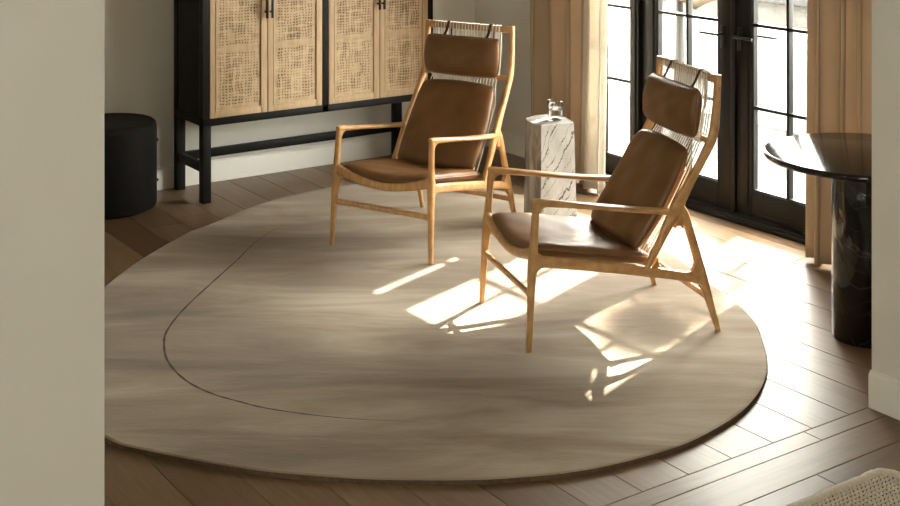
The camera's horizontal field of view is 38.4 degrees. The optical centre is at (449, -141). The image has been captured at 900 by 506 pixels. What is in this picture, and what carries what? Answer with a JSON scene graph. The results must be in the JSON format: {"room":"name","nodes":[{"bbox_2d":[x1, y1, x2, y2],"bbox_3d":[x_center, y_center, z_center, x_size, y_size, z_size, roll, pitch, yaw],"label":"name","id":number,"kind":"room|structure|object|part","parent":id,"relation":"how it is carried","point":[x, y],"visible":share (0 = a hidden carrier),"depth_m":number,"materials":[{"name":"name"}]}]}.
{"room":"living room","nodes":[
{"label":"living room","id":0,"kind":"room"},
{"bbox_2d":[0,0,103,505],"bbox_3d":[-2.139,0.525,1.946,3.277,2.750,0.130,0,0,-34],"label":"wall","id":1,"kind":"structure","parent":0,"point":[52,51],"depth_m":2.75,"materials":[{"name":"paint"}]},
{"bbox_2d":[104,0,474,167],"bbox_3d":[-1.949,0.525,7.359,5.360,2.750,0.140,0,0,-34],"label":"wall","id":2,"kind":"structure","parent":0,"point":[138,34],"depth_m":7.48,"materials":[{"name":"paint"}]},
{"bbox_2d":[157,135,390,189],"bbox_3d":[-1.922,1.837,7.284,5.080,0.125,0.016,0,0,-34],"label":"baseboard","id":3,"kind":"structure","parent":2,"relation":"attached to","point":[319,155],"depth_m":7.89,"materials":[{"name":"paint"}]},
{"bbox_2d":[605,3,629,174],"bbox_3d":[0.912,0.870,7.727,0.050,1.980,0.574,0,0,-34],"label":"window","id":4,"kind":"structure","parent":2,"relation":"in","point":[612,159],"depth_m":7.65,"materials":[{"name":"black paint"}]},
{"bbox_3d":[0.923,1.801,7.712,0.050,0.118,0.512,0,0,-34],"label":"rail","id":5,"kind":"part","parent":4,"relation":"part of","materials":[{"name":"black metal"}]},
{"bbox_2d":[642,0,729,209],"bbox_3d":[1.317,0.870,7.138,0.154,1.980,0.709,0,0,-34],"label":"door","id":6,"kind":"structure","parent":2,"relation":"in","point":[715,191],"depth_m":7.00,"materials":[{"name":"black paint"}]},
{"bbox_3d":[1.317,1.791,7.138,0.050,0.138,0.469,0,0,-34],"label":"rail","id":7,"kind":"part","parent":6,"relation":"part of","materials":[{"name":"black paint"}]},
{"bbox_3d":[1.401,0.940,6.926,0.052,0.120,0.138,0,0,-34],"label":"lever handle","id":8,"kind":"part","parent":6,"relation":"part of","materials":[{"name":"black metal"}]},
{"bbox_2d":[605,0,804,244],"bbox_3d":[1.542,0.865,6.852,0.180,2.070,2.830,0,0,-34],"label":"door frame","id":9,"kind":"structure","parent":2,"relation":"attached to","point":[635,5],"depth_m":6.84,"materials":[{"name":"black paint"}]},
{"bbox_2d":[732,0,806,232],"bbox_3d":[1.719,0.870,6.552,0.154,1.980,0.707,0,0,-34],"label":"door","id":10,"kind":"structure","parent":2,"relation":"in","point":[786,211],"depth_m":6.73,"materials":[{"name":"black paint"}]},
{"bbox_3d":[1.532,0.940,6.735,0.052,0.120,0.138,0,0,-34],"label":"lever handle","id":11,"kind":"part","parent":10,"relation":"part of","materials":[{"name":"black metal"}]},
{"bbox_3d":[1.639,0.940,6.760,0.052,0.120,0.138,0,0,-34],"label":"lever handle","id":12,"kind":"part","parent":10,"relation":"part of","materials":[{"name":"black metal"}]},
{"bbox_3d":[1.719,1.791,6.552,0.050,0.138,0.469,0,0,-34],"label":"rail","id":13,"kind":"part","parent":10,"relation":"part of","materials":[{"name":"black paint"}]},
{"bbox_2d":[104,146,899,505],"bbox_3d":[-0.079,1.906,2.676,7.298,0.012,9.698,0,0,-34],"label":"floor","id":14,"kind":"structure","parent":0,"point":[814,379],"depth_m":4.32,"materials":[{"name":"brown wood"}]},
{"bbox_2d":[104,113,158,219],"bbox_3d":[-1.862,1.659,7.060,0.514,0.482,0.514,0,0,-34],"label":"stool","id":15,"kind":"object","parent":14,"relation":"on","point":[130,139],"visible":0.58,"depth_m":6.88,"materials":[{"name":"black wood"}]},
{"bbox_2d":[174,0,432,203],"bbox_3d":[-0.840,1.004,7.724,1.529,1.792,0.446,0,0,-34],"label":"tall cabinet","id":16,"kind":"object","parent":14,"relation":"on","point":[236,61],"visible":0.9,"depth_m":7.46,"materials":[{"name":"black wood"}]},
{"bbox_3d":[-1.560,1.681,7.468,0.052,0.437,0.052,0,0,-34],"label":"leg","id":17,"kind":"part","parent":16,"relation":"part of","materials":[{"name":"black wood"}]},
{"bbox_3d":[-1.462,0.797,7.318,0.044,1.355,0.410,0,0,-34],"label":"panel","id":18,"kind":"part","parent":16,"relation":"part of","materials":[{"name":"black wood"}]},
{"bbox_3d":[-1.358,1.681,7.173,0.052,0.437,0.052,0,0,-34],"label":"leg","id":19,"kind":"part","parent":16,"relation":"part of","materials":[{"name":"black wood"}]},
{"bbox_3d":[-1.188,0.792,7.267,0.350,1.280,0.026,0,0,-34],"label":"door frame","id":20,"kind":"part","parent":16,"relation":"part of","materials":[{"name":"brown wood"}]},
{"bbox_3d":[-1.186,0.792,7.264,0.278,1.208,0.001,0,0,-34],"label":"cane panel","id":21,"kind":"part","parent":16,"relation":"part of","materials":[{"name":"beige wicker"}]},
{"bbox_3d":[-1.041,0.782,7.338,0.013,0.230,0.038,0,0,-34],"label":"handle","id":22,"kind":"part","parent":16,"relation":"part of","materials":[{"name":"black metal"}]},
{"bbox_3d":[-1.015,0.782,7.356,0.013,0.230,0.038,0,0,-34],"label":"handle","id":23,"kind":"part","parent":16,"relation":"part of","materials":[{"name":"black metal"}]},
{"bbox_3d":[-0.895,0.792,7.467,0.350,1.280,0.026,0,0,-34],"label":"door frame","id":24,"kind":"part","parent":16,"relation":"part of","materials":[{"name":"brown wood"}]},
{"bbox_3d":[-0.894,0.792,7.465,0.278,1.208,0.001,0,0,-34],"label":"cane panel","id":25,"kind":"part","parent":16,"relation":"part of","materials":[{"name":"beige wicker"}]},
{"bbox_3d":[-0.850,1.454,7.738,1.521,0.042,0.410,0,0,-34],"label":"panel","id":26,"kind":"part","parent":16,"relation":"part of","materials":[{"name":"black wood"}]},
{"bbox_3d":[-0.571,0.792,7.690,0.345,1.280,0.026,0,0,-34],"label":"door frame","id":27,"kind":"part","parent":16,"relation":"part of","materials":[{"name":"brown wood"}]},
{"bbox_3d":[-0.569,0.792,7.688,0.273,1.208,0.001,0,0,-34],"label":"cane panel","id":28,"kind":"part","parent":16,"relation":"part of","materials":[{"name":"beige wicker"}]},
{"bbox_3d":[-0.400,0.782,7.778,0.013,0.230,0.038,0,0,-34],"label":"handle","id":29,"kind":"part","parent":16,"relation":"part of","materials":[{"name":"black metal"}]},
{"bbox_3d":[-0.343,1.681,8.304,0.052,0.437,0.052,0,0,-34],"label":"leg","id":30,"kind":"part","parent":16,"relation":"part of","materials":[{"name":"black wood"}]},
{"bbox_3d":[-0.283,0.792,7.888,0.345,1.280,0.026,0,0,-34],"label":"door frame","id":31,"kind":"part","parent":16,"relation":"part of","materials":[{"name":"brown wood"}]},
{"bbox_3d":[-0.281,0.792,7.885,0.273,1.208,0.001,0,0,-34],"label":"cane panel","id":32,"kind":"part","parent":16,"relation":"part of","materials":[{"name":"beige wicker"}]},
{"bbox_3d":[-0.238,0.797,8.159,0.044,1.355,0.410,0,0,-34],"label":"panel","id":33,"kind":"part","parent":16,"relation":"part of","materials":[{"name":"black wood"}]},
{"bbox_2d":[104,184,767,484],"bbox_3d":[-0.257,1.890,5.609,3.056,0.019,3.516,0,0,-34],"label":"area rug","id":34,"kind":"object","parent":14,"relation":"on","point":[247,342],"visible":0.8,"depth_m":4.94,"materials":[{"name":"fabric"}]},
{"bbox_2d":[329,19,515,264],"bbox_3d":[-0.114,1.369,6.528,0.606,1.023,0.850,0,0,32],"label":"lounge chair","id":35,"kind":"object","parent":34,"relation":"on","point":[443,134],"visible":0.99,"depth_m":6.62,"materials":[{"name":"brown wood"}]},
{"bbox_3d":[-0.549,1.597,6.356,0.036,0.567,0.097,0,0,42],"label":"leg","id":36,"kind":"part","parent":35,"relation":"part of","materials":[{"name":"brown wood"}]},
{"bbox_3d":[-0.386,1.358,6.607,0.061,0.114,0.627,0,0,32],"label":"armrest","id":37,"kind":"part","parent":35,"relation":"part of","materials":[{"name":"brown wood"}]},
{"bbox_3d":[-0.324,1.534,6.196,0.567,0.094,0.026,0,0,32],"label":"rail","id":38,"kind":"part","parent":35,"relation":"part of","materials":[{"name":"brown wood"}]},
{"bbox_2d":[343,158,481,183],"bbox_3d":[-0.184,1.557,6.417,0.514,0.144,0.524,0,0,32],"label":"seat cushion","id":39,"kind":"object","parent":35,"relation":"on","point":[394,170],"depth_m":6.32,"materials":[{"name":"brown leather"}]},
{"bbox_3d":[-0.188,1.618,6.940,0.032,0.525,0.185,0,0,26],"label":"leg","id":40,"kind":"part","parent":35,"relation":"part of","materials":[{"name":"brown wood"}]},
{"bbox_3d":[-0.082,1.597,6.061,0.036,0.567,0.097,0,0,22],"label":"leg","id":41,"kind":"part","parent":35,"relation":"part of","materials":[{"name":"brown wood"}]},
{"bbox_2d":[398,79,493,168],"bbox_3d":[-0.015,1.357,6.676,0.479,0.406,0.278,0,0,32],"label":"cushion","id":42,"kind":"object","parent":35,"relation":"on","point":[439,107],"depth_m":6.64,"materials":[{"name":"brown leather"}]},
{"bbox_2d":[424,34,500,76],"bbox_3d":[0.061,1.031,6.804,0.460,0.202,0.110,0,0,32],"label":"cushion","id":43,"kind":"object","parent":35,"relation":"on","point":[463,56],"depth_m":6.76,"materials":[{"name":"brown leather"}]},
{"bbox_3d":[0.074,1.358,6.316,0.061,0.114,0.627,0,0,32],"label":"armrest","id":44,"kind":"part","parent":35,"relation":"part of","materials":[{"name":"brown wood"}]},
{"bbox_3d":[0.086,1.132,6.843,0.518,0.029,0.022,0,0,32],"label":"rail","id":45,"kind":"part","parent":35,"relation":"part of","materials":[{"name":"brown wood"}]},
{"bbox_3d":[0.103,0.884,6.870,0.506,0.039,0.023,0,0,32],"label":"rail","id":46,"kind":"part","parent":35,"relation":"part of","materials":[{"name":"brown wood"}]},
{"bbox_3d":[0.106,1.605,6.351,0.027,0.178,0.739,0,0,33],"label":"rail","id":47,"kind":"part","parent":35,"relation":"part of","materials":[{"name":"brown wood"}]},
{"bbox_3d":[0.290,1.618,6.638,0.032,0.525,0.185,0,0,38],"label":"leg","id":48,"kind":"part","parent":35,"relation":"part of","materials":[{"name":"brown wood"}]},
{"bbox_2d":[524,114,576,216],"bbox_3d":[0.504,1.615,6.749,0.252,0.528,0.269,0,0,-24],"label":"side table","id":49,"kind":"object","parent":34,"relation":"on","point":[549,145],"visible":0.62,"depth_m":6.64,"materials":[{"name":"white stone"}]},
{"bbox_2d":[547,99,562,121],"bbox_3d":[0.545,1.298,6.712,0.082,0.105,0.082,0,0,-34],"label":"drinking glass","id":50,"kind":"object","parent":49,"relation":"on","point":[554,106],"visible":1,"depth_m":6.68,"materials":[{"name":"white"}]},
{"bbox_2d":[479,55,721,352],"bbox_3d":[0.614,1.369,5.343,0.850,1.023,0.606,0,0,-17],"label":"lounge chair","id":51,"kind":"object","parent":34,"relation":"on","point":[641,189],"visible":1,"depth_m":5.23,"materials":[{"name":"brown wood"}]},
{"bbox_3d":[0.173,1.597,5.499,0.097,0.567,0.036,0,0,-7],"label":"leg","id":52,"kind":"part","parent":51,"relation":"part of","materials":[{"name":"brown wood"}]},
{"bbox_3d":[0.238,1.534,5.230,0.026,0.094,0.567,0,0,-17],"label":"rail","id":53,"kind":"part","parent":51,"relation":"part of","materials":[{"name":"brown wood"}]},
{"bbox_3d":[0.331,1.597,4.970,0.097,0.567,0.036,0,0,-26],"label":"leg","id":54,"kind":"part","parent":51,"relation":"part of","materials":[{"name":"brown wood"}]},
{"bbox_3d":[0.461,1.358,5.581,0.627,0.114,0.061,0,0,-17],"label":"armrest","id":55,"kind":"part","parent":51,"relation":"part of","materials":[{"name":"brown wood"}]},
{"bbox_2d":[492,212,648,262],"bbox_3d":[0.489,1.557,5.305,0.524,0.144,0.514,0,0,-17],"label":"seat cushion","id":56,"kind":"object","parent":51,"relation":"on","point":[607,236],"depth_m":5.22,"materials":[{"name":"brown leather"}]},
{"bbox_3d":[0.617,1.358,5.059,0.627,0.114,0.061,0,0,-17],"label":"armrest","id":57,"kind":"part","parent":51,"relation":"part of","materials":[{"name":"brown wood"}]},
{"bbox_3d":[0.664,1.605,5.065,0.739,0.178,0.030,0,0,-17],"label":"rail","id":58,"kind":"part","parent":51,"relation":"part of","materials":[{"name":"brown wood"}]},
{"bbox_2d":[591,129,687,247],"bbox_3d":[0.785,1.357,5.389,0.278,0.406,0.479,0,0,-17],"label":"cushion","id":59,"kind":"object","parent":51,"relation":"on","point":[649,173],"depth_m":5.29,"materials":[{"name":"brown leather"}]},
{"bbox_3d":[0.829,1.618,5.702,0.185,0.525,0.032,0,0,-23],"label":"leg","id":60,"kind":"part","parent":51,"relation":"part of","materials":[{"name":"brown wood"}]},
{"bbox_2d":[643,74,701,137],"bbox_3d":[0.928,1.031,5.436,0.110,0.202,0.460,0,0,-17],"label":"cushion","id":61,"kind":"object","parent":51,"relation":"on","point":[675,106],"depth_m":5.34,"materials":[{"name":"brown leather"}]},
{"bbox_3d":[1.002,0.884,5.459,0.023,0.039,0.506,0,0,-17],"label":"rail","id":62,"kind":"part","parent":51,"relation":"part of","materials":[{"name":"brown wood"}]},
{"bbox_3d":[0.991,1.618,5.160,0.185,0.525,0.032,0,0,-11],"label":"leg","id":63,"kind":"part","parent":51,"relation":"part of","materials":[{"name":"brown wood"}]},
{"bbox_3d":[0.971,1.132,5.449,0.022,0.029,0.518,0,0,-17],"label":"rail","id":64,"kind":"part","parent":51,"relation":"part of","materials":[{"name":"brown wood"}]},
{"bbox_2d":[530,0,607,193],"bbox_3d":[0.721,0.569,7.662,0.189,2.658,0.766,0,0,-31],"label":"curtain","id":65,"kind":"object","parent":14,"relation":"on","point":[568,38],"visible":0.83,"depth_m":7.62,"materials":[{"name":"beige fabric"}]},
{"bbox_3d":[0.675,0.568,7.755,0.185,2.655,0.563,0,0,-34],"label":"panel","id":66,"kind":"part","parent":65,"relation":"part of","materials":[{"name":"beige fabric"}]},
{"bbox_2d":[763,133,871,348],"bbox_3d":[1.657,1.534,5.156,0.796,0.732,0.796,0,0,-34],"label":"round table","id":67,"kind":"object","parent":14,"relation":"on","point":[843,158],"visible":0.72,"depth_m":5.07,"materials":[{"name":"black stone"}]},
{"bbox_2d":[805,0,871,265],"bbox_3d":[1.950,0.569,5.777,0.163,2.658,0.880,0,0,-34],"label":"curtain","id":68,"kind":"object","parent":14,"relation":"on","point":[839,32],"visible":0.36,"depth_m":6.01,"materials":[{"name":"beige fabric"}]},
{"bbox_2d":[785,468,899,505],"bbox_3d":[0.979,1.890,2.580,2.275,0.019,1.985,0,0,-34],"label":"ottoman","id":69,"kind":"object","parent":14,"relation":"on","point":[878,486],"visible":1,"depth_m":3.86,"materials":[{"name":"beige fabric"}]},
{"bbox_2d":[475,0,530,136],"bbox_3d":[1.465,0.525,6.981,0.160,2.750,4.350,0,0,-34],"label":"wall","id":70,"kind":"structure","parent":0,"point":[516,13],"depth_m":8.38,"materials":[{"name":"paint"}]},
{"bbox_2d":[485,128,524,157],"bbox_3d":[0.413,1.837,8.357,0.016,0.125,0.890,0,0,-34],"label":"baseboard","id":71,"kind":"structure","parent":70,"relation":"attached to","point":[514,144],"depth_m":8.36,"materials":[{"name":"paint"}]},
{"bbox_2d":[872,0,899,379],"bbox_3d":[3.070,0.525,2.279,0.130,2.750,5.480,0,0,-34],"label":"wall","id":72,"kind":"structure","parent":0,"point":[885,13],"depth_m":4.45,"materials":[{"name":"paint"}]},
{"bbox_2d":[868,370,899,419],"bbox_3d":[3.010,1.836,2.237,0.016,0.128,5.480,0,0,-34],"label":"baseboard","id":73,"kind":"structure","parent":72,"relation":"attached to","point":[883,390],"depth_m":4.44,"materials":[{"name":"paint"}]},
{"label":"outside","id":74,"kind":"structure","parent":0,"visible":0},
{"bbox_2d":[608,92,805,201],"bbox_3d":[8.088,1.995,14.048,18.760,0.090,30.000,0,0,-34],"label":"terrace","id":75,"kind":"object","parent":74,"point":[618,114],"depth_m":8.78,"materials":[{"name":"stone"}]},
{"bbox_2d":[663,0,715,147],"bbox_3d":[1.591,1.315,8.400,0.720,1.270,0.720,0,0,-34],"label":"parasol","id":76,"kind":"object","parent":75,"relation":"on","point":[679,50],"visible":0.18,"depth_m":8.37,"materials":[{"name":"fabric"}]},
{"bbox_3d":[1.490,1.350,8.400,0.150,1.200,0.150,0,0,-34],"label":"post","id":77,"kind":"part","parent":76,"relation":"part of","materials":[{"name":"white"}]},
{"bbox_2d":[608,98,805,196],"bbox_3d":[5.275,1.950,10.902,10.542,0.002,16.000,0,0,-34],"label":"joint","id":78,"kind":"object","parent":75,"relation":"on","point":[623,98],"visible":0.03,"depth_m":9.05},
{"bbox_2d":[608,6,806,133],"bbox_3d":[1.745,1.595,10.601,0.360,0.710,12.500,0,0,-34],"label":"wall","id":79,"kind":"structure","parent":75,"relation":"on","point":[771,53],"depth_m":9.52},
{"bbox_2d":[608,0,806,29],"bbox_3d":[1.393,1.505,11.572,0.500,0.890,14.500,0,0,-34],"label":"stone wall","id":80,"kind":"structure","parent":75,"relation":"on","point":[768,13],"depth_m":9.70,"materials":[{"name":"white"}]},
{"bbox_2d":[758,0,806,6],"bbox_3d":[1.393,1.015,11.572,0.600,0.090,14.500,0,0,-34],"label":"coping","id":81,"kind":"object","parent":80,"relation":"on","point":[803,3],"depth_m":9.43}
]}

